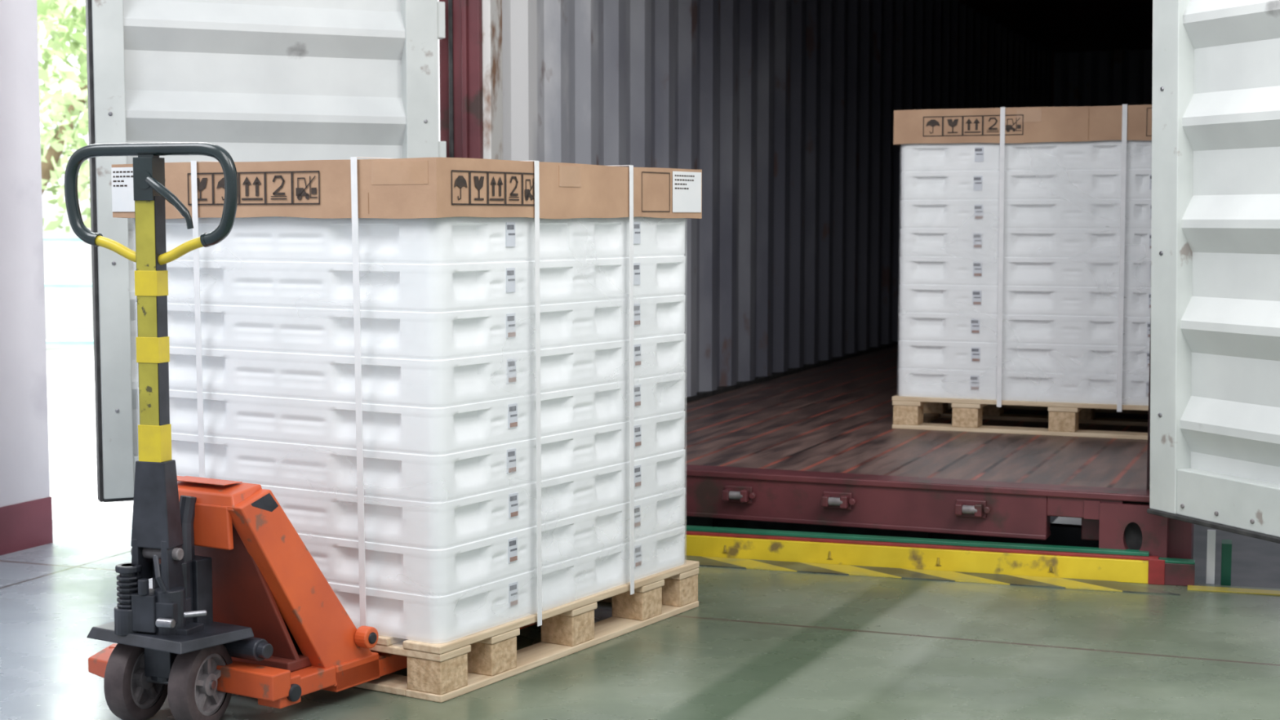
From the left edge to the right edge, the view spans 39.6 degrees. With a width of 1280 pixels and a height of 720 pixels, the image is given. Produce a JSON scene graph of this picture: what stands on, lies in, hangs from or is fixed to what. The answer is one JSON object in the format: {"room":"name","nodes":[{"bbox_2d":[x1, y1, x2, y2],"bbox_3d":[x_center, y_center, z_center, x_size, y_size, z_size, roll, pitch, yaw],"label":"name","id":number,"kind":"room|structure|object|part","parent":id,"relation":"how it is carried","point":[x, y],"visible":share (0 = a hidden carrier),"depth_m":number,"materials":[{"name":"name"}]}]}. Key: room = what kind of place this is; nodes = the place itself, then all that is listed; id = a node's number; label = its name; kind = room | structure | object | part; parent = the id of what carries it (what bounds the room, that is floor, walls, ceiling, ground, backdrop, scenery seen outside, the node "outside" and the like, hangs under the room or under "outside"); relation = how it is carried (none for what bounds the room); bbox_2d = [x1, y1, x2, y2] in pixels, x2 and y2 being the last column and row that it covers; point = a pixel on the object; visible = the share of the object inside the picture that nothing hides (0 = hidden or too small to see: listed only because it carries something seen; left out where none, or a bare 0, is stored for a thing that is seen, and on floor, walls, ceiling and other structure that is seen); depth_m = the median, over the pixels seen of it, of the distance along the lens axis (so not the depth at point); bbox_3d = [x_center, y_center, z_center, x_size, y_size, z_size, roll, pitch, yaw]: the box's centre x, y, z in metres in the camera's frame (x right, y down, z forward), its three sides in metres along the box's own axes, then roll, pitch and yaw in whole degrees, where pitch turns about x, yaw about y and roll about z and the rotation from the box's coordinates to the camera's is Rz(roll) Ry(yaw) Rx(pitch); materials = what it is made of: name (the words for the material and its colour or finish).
{"room":"loading area","nodes":[
{"label":"loading area","id":0,"kind":"room"},
{"bbox_2d":[0,0,49,506],"bbox_3d":[-2.743,-1.370,5.242,0.500,4.200,2.200,2,5,22],"label":"wall","id":1,"kind":"structure","parent":0,"point":[24,473],"depth_m":6.14,"materials":[{"name":"white paint"}]},
{"bbox_2d":[0,496,53,555],"bbox_3d":[-2.741,0.641,5.403,0.504,0.165,2.204,2,5,22],"label":"baseboard","id":2,"kind":"structure","parent":1,"relation":"attached to","point":[28,524],"depth_m":6.20,"materials":[{"name":"red paint"}]},
{"bbox_2d":[0,519,1279,719],"bbox_3d":[0.000,1.635,1.509,18.000,1.200,10.750,0,5,0],"label":"floor","id":3,"kind":"structure","parent":0,"point":[757,644],"depth_m":4.68,"materials":[{"name":"green concrete"}]},
{"bbox_2d":[64,142,537,719],"bbox_3d":[-0.751,0.131,4.557,0.560,1.318,1.506,3,5,31],"label":"jack","id":4,"kind":"object","parent":3,"relation":"on","point":[237,603],"visible":0.97,"depth_m":4.02,"materials":[{"name":"orange paint"}]},
{"bbox_3d":[-1.089,-0.114,3.967,0.058,0.698,0.048,2,5,19],"label":"tiller arm","id":5,"kind":"part","parent":4,"relation":"part of","materials":[{"name":"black metal"}]},
{"bbox_3d":[-0.970,0.321,4.131,0.268,0.080,0.085,3,5,31],"label":"decal plate","id":6,"kind":"part","parent":4,"relation":"part of","materials":[{"name":"orange metal"}]},
{"bbox_3d":[-0.723,0.513,4.633,0.560,0.536,1.399,3,5,31],"label":"fork frame","id":7,"kind":"part","parent":4,"relation":"part of","materials":[{"name":"orange paint"}]},
{"bbox_2d":[111,156,702,702],"bbox_3d":[-0.607,0.107,4.985,1.093,1.297,1.260,3,5,31],"label":"load","id":8,"kind":"object","parent":3,"relation":"on","point":[459,383],"visible":0.83,"depth_m":4.45,"materials":[{"name":"white plastic"}]},
{"bbox_2d":[684,524,1231,586],"bbox_3d":[0.300,0.831,6.144,3.300,0.670,0.208,1,5,18],"label":"dock edge","id":9,"kind":"object","parent":3,"relation":"on","point":[1127,566],"visible":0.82,"depth_m":5.80,"materials":[{"name":"yellow paint"}]},
{"bbox_2d":[684,555,1279,595],"bbox_3d":[2.229,0.727,5.337,4.640,0.004,0.150,1,5,18],"label":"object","id":10,"kind":"structure","parent":3,"relation":"on","point":[944,575],"depth_m":5.71,"materials":[{"name":"yellow paint"}]},
{"bbox_2d":[1052,516,1279,588],"bbox_3d":[11.800,0.658,20.115,26.400,0.001,40.000,0,5,0],"label":"ground","id":11,"kind":"structure","parent":0,"point":[1255,562],"depth_m":11.83,"materials":[{"name":"concrete"}]},
{"bbox_2d":[684,515,1098,547],"bbox_3d":[2.913,0.688,12.186,2.580,1.198,12.450,2,5,22],"label":"chassis","id":12,"kind":"object","parent":11,"relation":"on","point":[1064,535],"visible":0.02,"depth_m":6.26,"materials":[{"name":"black metal"}]},
{"bbox_2d":[85,0,1279,559],"bbox_3d":[2.878,-1.308,11.557,4.615,3.027,14.148,2,5,22],"label":"shipping container","id":13,"kind":"object","parent":12,"relation":"on","point":[784,109],"visible":0.66,"depth_m":6.46,"materials":[{"name":"metal"}]},
{"bbox_3d":[-1.281,-0.942,6.213,1.242,2.821,0.085,-2,5,-24],"label":"door","id":14,"kind":"part","parent":13,"relation":"part of","materials":[{"name":"metal"}]},
{"bbox_2d":[892,104,1151,439],"bbox_3d":[1.798,-0.398,7.701,1.185,1.332,1.093,2,5,22],"label":"load","id":15,"kind":"object","parent":13,"relation":"on","point":[1025,256],"visible":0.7,"depth_m":7.24,"materials":[{"name":"white plastic"}]},
{"bbox_3d":[1.849,-0.881,4.886,0.085,2.821,1.262,-3,5,-23],"label":"door","id":16,"kind":"part","parent":13,"relation":"part of","materials":[{"name":"metal"}]},
{"label":"outside","id":17,"kind":"structure","parent":0,"visible":0},
{"bbox_2d":[42,204,93,327],"bbox_3d":[-7.500,-1.014,19.130,13.000,1.310,0.300,0,5,0],"label":"wall","id":18,"kind":"structure","parent":17,"point":[64,261],"depth_m":18.99,"materials":[{"name":"white"}]},
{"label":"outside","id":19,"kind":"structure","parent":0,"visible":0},
{"bbox_2d":[45,327,133,519],"bbox_3d":[-23.000,-0.894,25.886,44.000,0.001,38.250,0,5,0],"label":"ground","id":20,"kind":"structure","parent":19,"point":[70,369],"depth_m":9.69,"materials":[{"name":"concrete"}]},
{"bbox_2d":[36,0,90,232],"bbox_3d":[-5.408,-2.650,15.350,4.642,5.182,3.632,0,5,0],"label":"broadleaf tree","id":21,"kind":"object","parent":20,"relation":"on","point":[67,110],"visible":0.27,"depth_m":14.99,"materials":[{"name":"green plant"}]},
{"bbox_2d":[43,235,93,345],"bbox_3d":[-4.800,-0.278,11.514,6.446,1.050,0.048,0,5,0],"label":"guard railing","id":22,"kind":"object","parent":20,"relation":"on","point":[46,238],"visible":0.02,"depth_m":11.48,"materials":[{"name":"white metal"}]}
]}

